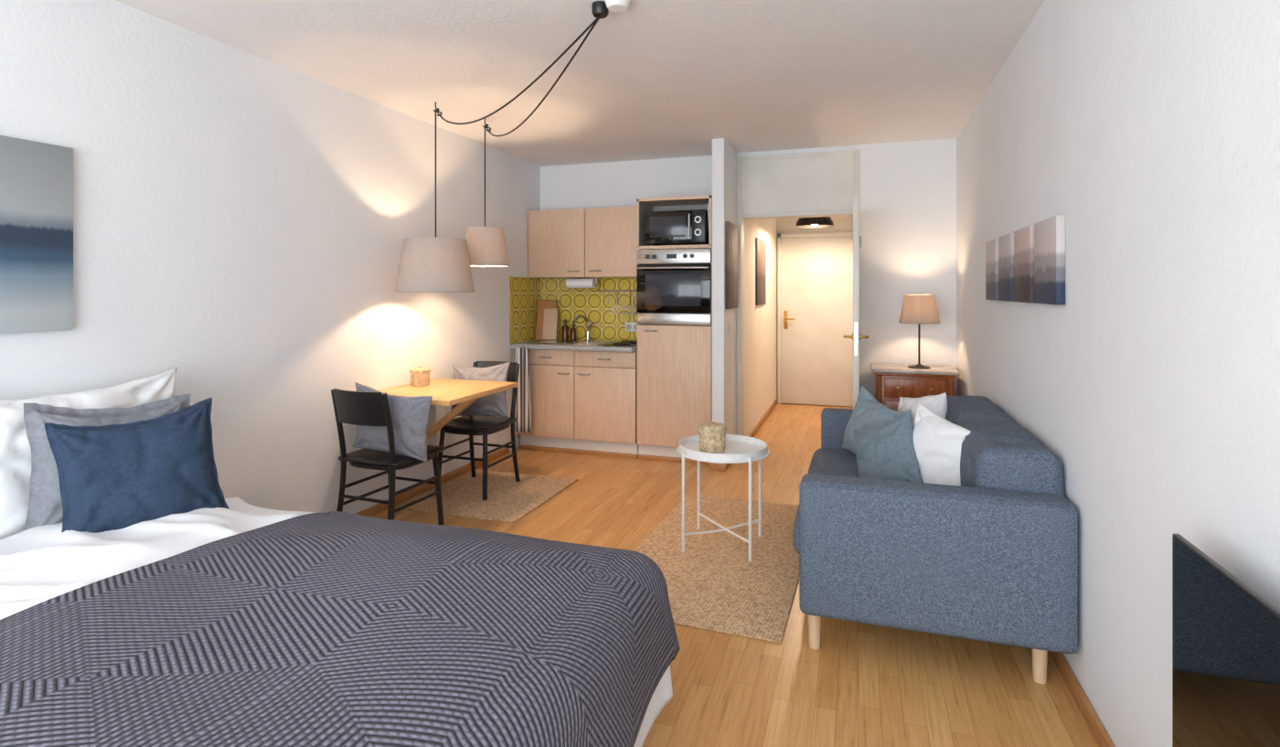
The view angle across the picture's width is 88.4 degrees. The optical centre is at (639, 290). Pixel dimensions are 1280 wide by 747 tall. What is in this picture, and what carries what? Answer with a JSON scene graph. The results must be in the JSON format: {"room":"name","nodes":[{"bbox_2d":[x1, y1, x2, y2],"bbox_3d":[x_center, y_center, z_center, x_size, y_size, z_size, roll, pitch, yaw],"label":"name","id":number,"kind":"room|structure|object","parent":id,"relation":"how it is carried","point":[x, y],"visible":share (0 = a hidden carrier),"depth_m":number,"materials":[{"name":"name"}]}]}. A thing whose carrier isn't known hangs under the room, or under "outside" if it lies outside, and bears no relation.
{"room":"studio apartment","nodes":[
{"label":"studio apartment","id":0,"kind":"room"},
{"bbox_2d":[0,0,540,513],"bbox_3d":[-2.075,0.105,2.796,0.100,2.510,7.200,0,0,18],"label":"wall","id":1,"kind":"structure","parent":0,"point":[242,219],"depth_m":3.19,"materials":[{"name":"paint"}]},
{"bbox_2d":[0,135,73,333],"bbox_3d":[-2.277,-0.193,1.978,0.029,0.675,1.000,0,0,18],"label":"canvas","id":2,"kind":"object","parent":1,"relation":"attached to","point":[37,177],"visible":1,"depth_m":2.34},
{"bbox_2d":[355,447,509,516],"bbox_3d":[-2.113,1.333,2.493,0.018,0.055,6.400,0,0,18],"label":"baseboard","id":3,"kind":"structure","parent":1,"relation":"attached to","point":[375,509],"depth_m":4.46,"materials":[{"name":"brown wood"}]},
{"bbox_2d":[378,378,517,440],"bbox_3d":[-1.242,0.859,4.111,0.648,0.502,0.780,0,0,18],"label":"dining table","id":4,"kind":"object","parent":1,"relation":"attached to","point":[443,391],"visible":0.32,"depth_m":4.07,"materials":[{"name":"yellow wood"}]},
{"bbox_2d":[409,366,430,385],"bbox_3d":[-1.416,0.548,4.242,0.126,0.117,0.126,0,0,18],"label":"lidded basket","id":5,"kind":"object","parent":4,"relation":"on","point":[420,376],"visible":1,"depth_m":4.19,"materials":[{"name":"beige wicker"}]},
{"bbox_2d":[113,0,1045,166],"bbox_3d":[0.059,-1.200,3.510,3.700,0.100,9.900,0,0,18],"label":"ceiling","id":6,"kind":"structure","parent":0,"point":[651,79],"depth_m":3.29,"materials":[{"name":"paint"}]},
{"bbox_2d":[394,15,600,292],"bbox_3d":[-0.861,-0.571,3.372,0.466,1.158,1.971,0,0,-31],"label":"pendant lamp","id":7,"kind":"object","parent":6,"relation":"hanging from","point":[427,264],"visible":1,"depth_m":3.84,"materials":[{"name":"fabric"}]},
{"bbox_2d":[465,15,601,266],"bbox_3d":[-0.573,-0.658,3.629,0.314,0.985,2.114,0,0,-31],"label":"pendant lamp","id":8,"kind":"object","parent":6,"relation":"hanging from","point":[486,245],"visible":0.92,"depth_m":4.28,"materials":[{"name":"fabric"}]},
{"bbox_2d":[591,0,608,18],"bbox_3d":[-0.160,-1.127,2.645,0.068,0.045,0.068,0,0,18],"label":"ceiling canopy","id":9,"kind":"object","parent":6,"relation":"attached to","point":[598,7],"depth_m":2.62,"materials":[{"name":"black plastic"}]},
{"bbox_2d":[604,0,629,12],"bbox_3d":[-0.089,-1.130,2.590,0.100,0.040,0.100,0,0,18],"label":"smoke detector","id":10,"kind":"object","parent":6,"relation":"attached to","point":[613,5],"visible":1,"depth_m":2.57,"materials":[{"name":"white plastic"}]},
{"bbox_2d":[540,155,712,341],"bbox_3d":[-0.081,0.105,5.875,1.745,2.510,0.100,0,0,18],"label":"wall","id":11,"kind":"structure","parent":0,"point":[609,184],"depth_m":5.85,"materials":[{"name":"white paint"}]},
{"bbox_2d":[509,277,637,343],"bbox_3d":[-0.496,0.165,5.659,1.091,0.568,0.569,0,0,18],"label":"tile backsplash","id":12,"kind":"structure","parent":11,"relation":"attached to","point":[525,293],"depth_m":5.89,"materials":[{"name":"yellow tile"}]},
{"bbox_2d":[596,289,637,314],"bbox_3d":[-0.174,0.097,5.793,0.460,0.213,0.094,0,0,18],"label":"utensil rail","id":13,"kind":"object","parent":12,"relation":"attached to","point":[608,291],"visible":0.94,"depth_m":5.78,"materials":[{"name":"silver metal"}]},
{"bbox_2d":[625,322,637,331],"bbox_3d":[-0.028,0.320,5.789,0.220,0.080,0.014,0,0,18],"label":"wall socket","id":14,"kind":"object","parent":12,"relation":"attached to","point":[629,326],"depth_m":5.80,"materials":[{"name":"white plastic"}]},
{"bbox_2d":[528,206,637,277],"bbox_3d":[-0.449,-0.415,5.793,1.087,0.594,0.284,0,0,18],"label":"upper cabinet","id":15,"kind":"object","parent":11,"relation":"attached to","point":[596,241],"depth_m":5.70,"materials":[{"name":"beige wood"}]},
{"bbox_2d":[565,277,597,287],"bbox_3d":[-0.518,-0.070,5.788,0.300,0.097,0.086,0,0,18],"label":"paper towel roll","id":16,"kind":"object","parent":15,"relation":"attached to","point":[592,282],"visible":1,"depth_m":5.75,"materials":[{"name":"white paper"}]},
{"bbox_2d":[709,462,725,471],"bbox_3d":[0.587,1.333,4.970,0.123,0.055,0.017,0,0,18],"label":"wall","id":17,"kind":"structure","parent":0,"point":[721,467],"depth_m":4.96,"materials":[{"name":"brown wood"}]},
{"bbox_2d":[371,403,1099,746],"bbox_3d":[0.059,1.410,3.510,3.700,0.100,9.900,0,0,18],"label":"floor","id":18,"kind":"structure","parent":0,"point":[866,685],"depth_m":2.37,"materials":[{"name":"brown wood"}]},
{"bbox_2d":[0,496,679,746],"bbox_3d":[-1.204,1.036,1.585,2.275,0.648,1.757,0,0,18],"label":"bed","id":19,"kind":"object","parent":18,"relation":"on","point":[244,624],"visible":0.97,"depth_m":1.45,"materials":[{"name":"white fabric"}]},
{"bbox_2d":[0,367,177,539],"bbox_3d":[-2.014,0.575,2.334,0.207,0.524,0.797,-11,-4,20],"label":"bed pillow","id":20,"kind":"object","parent":19,"relation":"on","point":[15,446],"depth_m":2.16,"materials":[{"name":"white fabric"}]},
{"bbox_2d":[23,393,190,530],"bbox_3d":[-1.816,0.596,2.278,0.179,0.462,0.505,0,0,35],"label":"cushion","id":21,"kind":"object","parent":19,"relation":"on","point":[45,504],"visible":0.13,"depth_m":2.14,"materials":[{"name":"fabric"}]},
{"bbox_2d":[43,397,229,533],"bbox_3d":[-1.627,0.595,2.155,0.227,0.424,0.458,0,0,41],"label":"cushion","id":22,"kind":"object","parent":19,"relation":"on","point":[112,476],"visible":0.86,"depth_m":2.10,"materials":[{"name":"fabric"}]},
{"bbox_2d":[0,496,672,746],"bbox_3d":[-1.055,0.981,1.533,1.937,0.561,1.723,0,0,18],"label":"duvet","id":23,"kind":"object","parent":19,"relation":"on","point":[244,624],"depth_m":1.46,"materials":[{"name":"white fabric"}]},
{"bbox_2d":[0,511,679,746],"bbox_3d":[-0.727,0.926,1.427,1.284,0.428,1.765,0,0,18],"label":"knitted throw","id":24,"kind":"object","parent":19,"relation":"on","point":[332,628],"depth_m":1.41,"materials":[{"name":"grey fabric"}]},
{"bbox_2d":[330,388,445,524],"bbox_3d":[-1.403,0.942,3.652,0.430,0.841,0.511,0,0,21],"label":"dining chair","id":25,"kind":"object","parent":18,"relation":"on","point":[350,407],"visible":0.81,"depth_m":3.50,"materials":[{"name":"black paint"}]},
{"bbox_2d":[352,382,432,462],"bbox_3d":[-1.351,0.715,3.588,0.508,0.434,0.127,0,0,9],"label":"cushion","id":26,"kind":"object","parent":25,"relation":"on","point":[410,415],"visible":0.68,"depth_m":3.53,"materials":[{"name":"grey fabric"}]},
{"bbox_2d":[394,469,577,522],"bbox_3d":[-0.989,1.355,4.417,0.840,0.011,0.920,0,0,18],"label":"jute rug","id":27,"kind":"object","parent":18,"relation":"on","point":[509,500],"visible":0.96,"depth_m":4.35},
{"bbox_2d":[435,361,520,500],"bbox_3d":[-1.098,0.931,4.532,0.430,0.841,0.511,0,0,18],"label":"dining chair","id":28,"kind":"object","parent":27,"relation":"on","point":[471,425],"visible":0.84,"depth_m":4.47,"materials":[{"name":"black paint"}]},
{"bbox_2d":[450,362,510,417],"bbox_3d":[-1.121,0.694,4.589,0.506,0.407,0.140,0,0,19],"label":"cushion","id":29,"kind":"object","parent":28,"relation":"on","point":[495,404],"visible":0.7,"depth_m":4.53,"materials":[{"name":"grey fabric"}]},
{"bbox_2d":[515,349,638,458],"bbox_3d":[-0.484,0.926,5.688,1.087,0.868,0.504,0,0,18],"label":"base cabinet","id":30,"kind":"object","parent":18,"relation":"on","point":[585,402],"visible":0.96,"depth_m":5.46,"materials":[{"name":"brown wood"}]},
{"bbox_2d":[510,340,637,351],"bbox_3d":[-0.495,0.469,5.658,1.088,0.038,0.568,0,0,18],"label":"countertop","id":31,"kind":"structure","parent":30,"relation":"on","point":[528,344],"depth_m":5.40,"materials":[{"name":"stone"}]},
{"bbox_2d":[514,345,531,432],"bbox_3d":[-0.978,0.818,5.496,0.180,0.714,0.054,0,0,18],"label":"tea towel","id":32,"kind":"object","parent":31,"relation":"hanging from","point":[522,412],"visible":0.84,"depth_m":5.48,"materials":[{"name":"fabric"}]},
{"bbox_2d":[535,299,557,340],"bbox_3d":[-0.839,0.266,5.936,0.200,0.359,0.114,0,0,6],"label":"cutting board","id":33,"kind":"object","parent":31,"relation":"on","point":[547,310],"visible":0.95,"depth_m":5.92,"materials":[{"name":"brown wood"}]},
{"bbox_2d":[562,319,568,340],"bbox_3d":[-0.671,0.354,5.913,0.060,0.190,0.060,0,0,18],"label":"soap bottle","id":34,"kind":"object","parent":31,"relation":"on","point":[565,329],"visible":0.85,"depth_m":5.89,"materials":[{"name":"brown glass"}]},
{"bbox_2d":[532,340,612,345],"bbox_3d":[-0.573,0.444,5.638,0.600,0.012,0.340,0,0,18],"label":"sink","id":35,"kind":"object","parent":31,"relation":"in","point":[549,342],"visible":1,"depth_m":5.57,"materials":[{"name":"metal"}]},
{"bbox_2d":[570,323,575,341],"bbox_3d":[-0.599,0.374,5.910,0.052,0.150,0.052,0,0,18],"label":"soap bottle","id":36,"kind":"object","parent":31,"relation":"on","point":[572,330],"visible":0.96,"depth_m":5.89,"materials":[{"name":"brown glass"}]},
{"bbox_2d":[572,314,593,341],"bbox_3d":[-0.512,0.328,5.753,0.198,0.242,0.124,0,0,-25],"label":"faucet","id":37,"kind":"object","parent":31,"relation":"on","point":[588,332],"visible":0.98,"depth_m":5.80,"materials":[{"name":"silver metal"}]},
{"bbox_2d":[602,340,637,346],"bbox_3d":[-0.113,0.440,5.532,0.260,0.020,0.450,0,0,18],"label":"cooktop","id":38,"kind":"object","parent":31,"relation":"in","point":[625,343],"visible":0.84,"depth_m":5.38,"materials":[{"name":"black glass"}]},
{"bbox_2d":[636,195,712,464],"bbox_3d":[0.331,0.310,5.418,0.615,2.100,0.504,0,0,18],"label":"tall cabinet","id":39,"kind":"object","parent":18,"relation":"on","point":[675,361],"visible":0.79,"depth_m":5.23,"materials":[{"name":"brown wood"}]},
{"bbox_2d":[636,248,711,325],"bbox_3d":[0.324,-0.030,5.396,0.603,0.600,0.513,0,0,18],"label":"oven","id":40,"kind":"object","parent":39,"relation":"in","point":[674,285],"visible":0.99,"depth_m":5.20,"materials":[{"name":"metal"}]},
{"bbox_2d":[666,254,676,258],"bbox_3d":[0.250,-0.273,5.206,0.080,0.035,0.003,0,0,18],"label":"clock","id":41,"kind":"object","parent":40,"relation":"on","point":[668,256],"depth_m":5.20,"materials":[{"name":"black glass"}]},
{"bbox_2d":[636,244,712,249],"bbox_3d":[0.337,-0.347,5.434,0.615,0.025,0.466,0,0,18],"label":"niche shelf","id":42,"kind":"object","parent":39,"relation":"attached to","point":[638,246],"depth_m":5.22,"materials":[{"name":"brown wood"}]},
{"bbox_2d":[645,203,708,245],"bbox_3d":[0.334,-0.530,5.348,0.515,0.340,0.386,0,0,18],"label":"microwave","id":43,"kind":"object","parent":39,"relation":"on","point":[673,227],"visible":0.76,"depth_m":5.20,"materials":[{"name":"black paint"}]},
{"bbox_2d":[634,493,799,642],"bbox_3d":[0.432,1.355,3.460,0.840,0.011,1.660,0,0,20],"label":"jute rug","id":44,"kind":"object","parent":18,"relation":"on","point":[713,585],"visible":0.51,"depth_m":3.23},
{"bbox_2d":[676,434,769,561],"bbox_3d":[0.442,1.080,3.504,0.492,0.536,0.492,0,0,18],"label":"coffee table","id":45,"kind":"object","parent":44,"relation":"on","point":[740,449],"visible":0.88,"depth_m":3.44,"materials":[{"name":"white metal"}]},
{"bbox_2d":[697,421,726,453],"bbox_3d":[0.383,0.770,3.487,0.151,0.153,0.151,0,0,18],"label":"lidded basket","id":46,"kind":"object","parent":45,"relation":"on","point":[711,434],"visible":0.99,"depth_m":3.43,"materials":[{"name":"beige wicker"}]},
{"bbox_2d":[679,434,767,460],"bbox_3d":[0.442,0.834,3.504,0.464,0.044,0.464,0,0,18],"label":"tray","id":47,"kind":"object","parent":45,"relation":"on","point":[738,447],"depth_m":3.48,"materials":[{"name":"white metal"}]},
{"bbox_2d":[870,362,959,410],"bbox_3d":[1.995,0.960,4.821,0.570,0.800,0.452,0,0,18],"label":"chest","id":48,"kind":"object","parent":18,"relation":"on","point":[893,381],"visible":0.38,"depth_m":4.65,"materials":[{"name":"brown wood"}]},
{"bbox_2d":[898,294,939,368],"bbox_3d":[2.034,0.295,4.793,0.278,0.530,0.278,0,0,18],"label":"table lamp","id":49,"kind":"object","parent":48,"relation":"on","point":[919,309],"visible":1,"depth_m":4.70,"materials":[{"name":"fabric"}]},
{"bbox_2d":[793,395,1077,683],"bbox_3d":[1.264,0.961,3.089,0.971,0.797,1.669,0,0,18],"label":"sofa","id":50,"kind":"object","parent":18,"relation":"on","point":[992,557],"visible":0.87,"depth_m":2.32,"materials":[{"name":"blue fabric"}]},
{"bbox_2d":[793,503,799,554],"bbox_3d":[1.034,0.985,2.807,0.710,0.164,0.678,0,0,18],"label":"seat cushion","id":51,"kind":"object","parent":50,"relation":"on","point":[796,521],"depth_m":2.61,"materials":[{"name":"blue fabric"}]},
{"bbox_2d":[807,448,859,477],"bbox_3d":[1.248,0.985,3.453,0.710,0.164,0.678,0,0,18],"label":"seat cushion","id":52,"kind":"object","parent":50,"relation":"on","point":[840,462],"depth_m":3.48,"materials":[{"name":"blue fabric"}]},
{"bbox_2d":[842,384,906,455],"bbox_3d":[1.239,0.739,3.485,0.164,0.445,0.462,0,0,-22],"label":"throw pillow","id":53,"kind":"object","parent":50,"relation":"on","point":[868,412],"visible":0.59,"depth_m":3.51,"materials":[{"name":"blue fabric"}]},
{"bbox_2d":[853,409,921,482],"bbox_3d":[1.126,0.752,3.018,0.161,0.439,0.446,0,0,-36],"label":"throw pillow","id":54,"kind":"object","parent":50,"relation":"on","point":[886,452],"visible":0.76,"depth_m":2.95,"materials":[{"name":"blue fabric"}]},
{"bbox_2d":[897,392,947,421],"bbox_3d":[1.461,0.720,3.410,0.136,0.429,0.446,0,0,-7],"label":"throw pillow","id":55,"kind":"object","parent":50,"relation":"on","point":[937,404],"visible":0.27,"depth_m":3.34,"materials":[{"name":"fabric"}]},
{"bbox_2d":[913,402,970,486],"bbox_3d":[1.288,0.728,2.858,0.152,0.443,0.442,0,0,-17],"label":"throw pillow","id":56,"kind":"object","parent":50,"relation":"on","point":[937,441],"visible":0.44,"depth_m":2.80,"materials":[{"name":"fabric"}]},
{"bbox_2d":[944,395,1014,424],"bbox_3d":[1.680,0.752,3.308,0.316,0.378,0.680,0,0,18],"label":"cushion","id":57,"kind":"object","parent":50,"relation":"on","point":[959,408],"depth_m":3.20,"materials":[{"name":"blue fabric"}]},
{"bbox_2d":[956,417,1064,494],"bbox_3d":[1.467,0.755,2.664,0.316,0.375,0.679,0,0,18],"label":"cushion","id":58,"kind":"object","parent":50,"relation":"on","point":[997,453],"depth_m":2.39,"materials":[{"name":"blue fabric"}]},
{"bbox_3d":[0.813,1.238,0.799,0.320,0.245,1.130,0,0,18],"label":"bench","id":59,"kind":"object","parent":18,"relation":"on","visible":0},
{"bbox_2d":[1172,533,1279,746],"bbox_3d":[0.926,0.806,0.899,0.140,0.616,0.970,0,0,18],"label":"television","id":60,"kind":"object","parent":59,"relation":"on","point":[1226,635],"visible":1,"depth_m":1.17,"materials":[{"name":"black paint"}]},
{"bbox_2d":[712,138,777,463],"bbox_3d":[1.118,0.105,6.535,0.115,2.510,3.290,0,0,18],"label":"wall","id":61,"kind":"structure","parent":0,"point":[724,157],"depth_m":5.47,"materials":[{"name":"white paint"}]},
{"bbox_2d":[728,323,731,334],"bbox_3d":[0.705,0.300,5.161,0.012,0.080,0.080,0,0,18],"label":"light switch","id":62,"kind":"object","parent":61,"relation":"attached to","point":[730,325],"visible":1,"depth_m":5.14,"materials":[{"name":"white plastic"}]},
{"bbox_2d":[725,221,737,309],"bbox_3d":[0.731,-0.195,5.221,0.022,0.670,0.430,0,0,18],"label":"canvas","id":63,"kind":"object","parent":61,"relation":"attached to","point":[731,229],"visible":1,"depth_m":5.15},
{"bbox_2d":[736,157,744,435],"bbox_3d":[0.846,0.125,5.543,0.038,2.470,0.145,0,0,18],"label":"door frame","id":64,"kind":"structure","parent":61,"relation":"attached to","point":[740,221],"depth_m":5.48,"materials":[{"name":"paint"}]},
{"bbox_2d":[755,237,766,305],"bbox_3d":[1.213,-0.185,6.604,0.019,0.650,0.600,0,0,18],"label":"picture","id":65,"kind":"object","parent":61,"relation":"attached to","point":[760,245],"visible":1,"depth_m":6.49},
{"bbox_2d":[748,399,777,437],"bbox_3d":[1.260,1.330,6.757,0.015,0.060,2.380,0,0,18],"label":"baseboard","id":66,"kind":"structure","parent":61,"relation":"attached to","point":[760,423],"depth_m":6.71,"materials":[{"name":"brown wood"}]},
{"bbox_2d":[777,233,781,404],"bbox_3d":[1.683,0.335,7.944,0.040,2.050,0.060,0,0,18],"label":"door frame","id":67,"kind":"structure","parent":61,"relation":"attached to","point":[779,234],"depth_m":7.92,"materials":[{"name":"paint"}]},
{"bbox_2d":[736,145,857,157],"bbox_3d":[1.282,-1.130,5.406,0.953,0.040,0.130,0,0,18],"label":"door frame","id":68,"kind":"structure","parent":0,"point":[846,147],"depth_m":5.34,"materials":[{"name":"paint"}]},
{"bbox_2d":[795,216,833,228],"bbox_3d":[1.797,-0.905,6.779,0.380,0.490,0.380,0,0,18],"label":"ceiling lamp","id":69,"kind":"object","parent":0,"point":[818,222],"visible":0.57,"depth_m":6.65,"materials":[{"name":"metal"}]},
{"bbox_2d":[777,215,853,406],"bbox_3d":[2.206,0.105,7.857,1.163,2.510,0.095,0,0,18],"label":"wall","id":70,"kind":"structure","parent":0,"point":[845,223],"depth_m":7.84,"materials":[{"name":"paint"}]},
{"bbox_2d":[777,231,853,237],"bbox_3d":[2.094,-0.665,7.808,0.905,0.050,0.060,0,0,18],"label":"door frame","id":71,"kind":"structure","parent":70,"relation":"in","point":[839,233],"depth_m":7.78,"materials":[{"name":"paint"}]},
{"bbox_2d":[780,235,853,406],"bbox_3d":[2.096,0.355,7.815,0.825,1.990,0.035,0,0,18],"label":"leaf","id":72,"kind":"object","parent":70,"relation":"attached to","point":[816,272],"visible":0.92,"depth_m":7.79,"materials":[{"name":"paint"}]},
{"bbox_2d":[783,310,787,329],"bbox_3d":[1.750,0.350,7.906,0.040,0.220,0.010,0,0,18],"label":"plate","id":73,"kind":"object","parent":72,"relation":"attached to","point":[784,312],"visible":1,"depth_m":7.90,"materials":[{"name":"gold metal"}]},
{"bbox_2d":[857,138,956,398],"bbox_3d":[2.071,0.105,5.144,0.710,2.510,0.130,0,0,18],"label":"wall","id":74,"kind":"structure","parent":0,"point":[908,189],"depth_m":5.08,"materials":[{"name":"paint"}]},
{"bbox_2d":[741,209,853,219],"bbox_3d":[1.288,-0.623,5.396,0.895,0.035,0.145,0,0,18],"label":"rail","id":75,"kind":"object","parent":74,"relation":"attached to","point":[849,212],"visible":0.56,"depth_m":5.34,"materials":[{"name":"paint"}]},
{"bbox_2d":[741,149,854,213],"bbox_3d":[1.288,-0.875,5.396,0.895,0.470,0.145,0,0,18],"label":"transom panel","id":76,"kind":"object","parent":74,"relation":"attached to","point":[820,181],"depth_m":5.34,"materials":[{"name":"paint"}]},
{"bbox_2d":[853,196,859,408],"bbox_3d":[1.569,0.362,4.775,0.040,1.975,0.852,0,0,18],"label":"leaf","id":77,"kind":"object","parent":74,"relation":"attached to","point":[856,199],"visible":0.54,"depth_m":4.37,"materials":[{"name":"paint"}]},
{"bbox_2d":[842,334,852,338],"bbox_3d":[1.420,0.310,4.491,0.065,0.018,0.120,0,0,18],"label":"lever","id":78,"kind":"object","parent":77,"relation":"attached to","point":[844,336],"visible":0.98,"depth_m":4.44,"materials":[{"name":"gold metal"}]},
{"bbox_2d":[853,322,857,355],"bbox_3d":[1.435,0.320,4.369,0.022,0.220,0.005,0,0,18],"label":"lock plate","id":79,"kind":"object","parent":77,"relation":"attached to","point":[855,324],"visible":1,"depth_m":4.37,"materials":[{"name":"metal"}]},
{"bbox_2d":[860,334,869,338],"bbox_3d":[1.519,0.310,4.459,0.065,0.018,0.120,0,0,18],"label":"lever","id":80,"kind":"object","parent":77,"relation":"attached to","point":[867,336],"visible":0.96,"depth_m":4.40,"materials":[{"name":"gold metal"}]},
{"bbox_2d":[854,149,859,196],"bbox_3d":[1.732,0.125,5.249,0.040,2.470,0.145,0,0,18],"label":"door frame","id":81,"kind":"structure","parent":74,"relation":"attached to","point":[857,152],"depth_m":5.18,"materials":[{"name":"paint"}]},
{"bbox_2d":[956,0,1279,746],"bbox_3d":[1.342,0.105,1.662,0.100,2.510,7.200,0,0,18],"label":"wall","id":82,"kind":"structure","parent":0,"point":[1153,126],"depth_m":1.73,"materials":[{"name":"paint"}]},
{"bbox_2d":[985,238,998,300],"bbox_3d":[1.889,-0.110,3.519,0.029,0.320,0.270,0,0,18],"label":"canvas","id":83,"kind":"object","parent":82,"relation":"attached to","point":[991,246],"visible":0.76,"depth_m":3.47},
{"bbox_2d":[998,232,1013,301],"bbox_3d":[1.778,-0.110,3.182,0.029,0.320,0.280,0,0,18],"label":"canvas","id":84,"kind":"object","parent":82,"relation":"attached to","point":[1006,242],"visible":0.76,"depth_m":3.15},
{"bbox_2d":[1013,224,1034,302],"bbox_3d":[1.666,-0.110,2.845,0.029,0.320,0.290,0,0,18],"label":"canvas","id":85,"kind":"object","parent":82,"relation":"attached to","point":[1023,238],"visible":0.8,"depth_m":2.80},
{"bbox_2d":[1034,214,1065,304],"bbox_3d":[1.549,-0.110,2.494,0.029,0.320,0.310,0,0,18],"label":"canvas","id":86,"kind":"object","parent":82,"relation":"attached to","point":[1049,233],"visible":1,"depth_m":2.43},
{"bbox_2d":[1049,650,1115,746],"bbox_3d":[1.281,1.333,1.666,0.018,0.055,6.970,0,0,18],"label":"baseboard","id":87,"kind":"structure","parent":82,"relation":"attached to","point":[1102,736],"depth_m":2.12,"materials":[{"name":"brown wood"}]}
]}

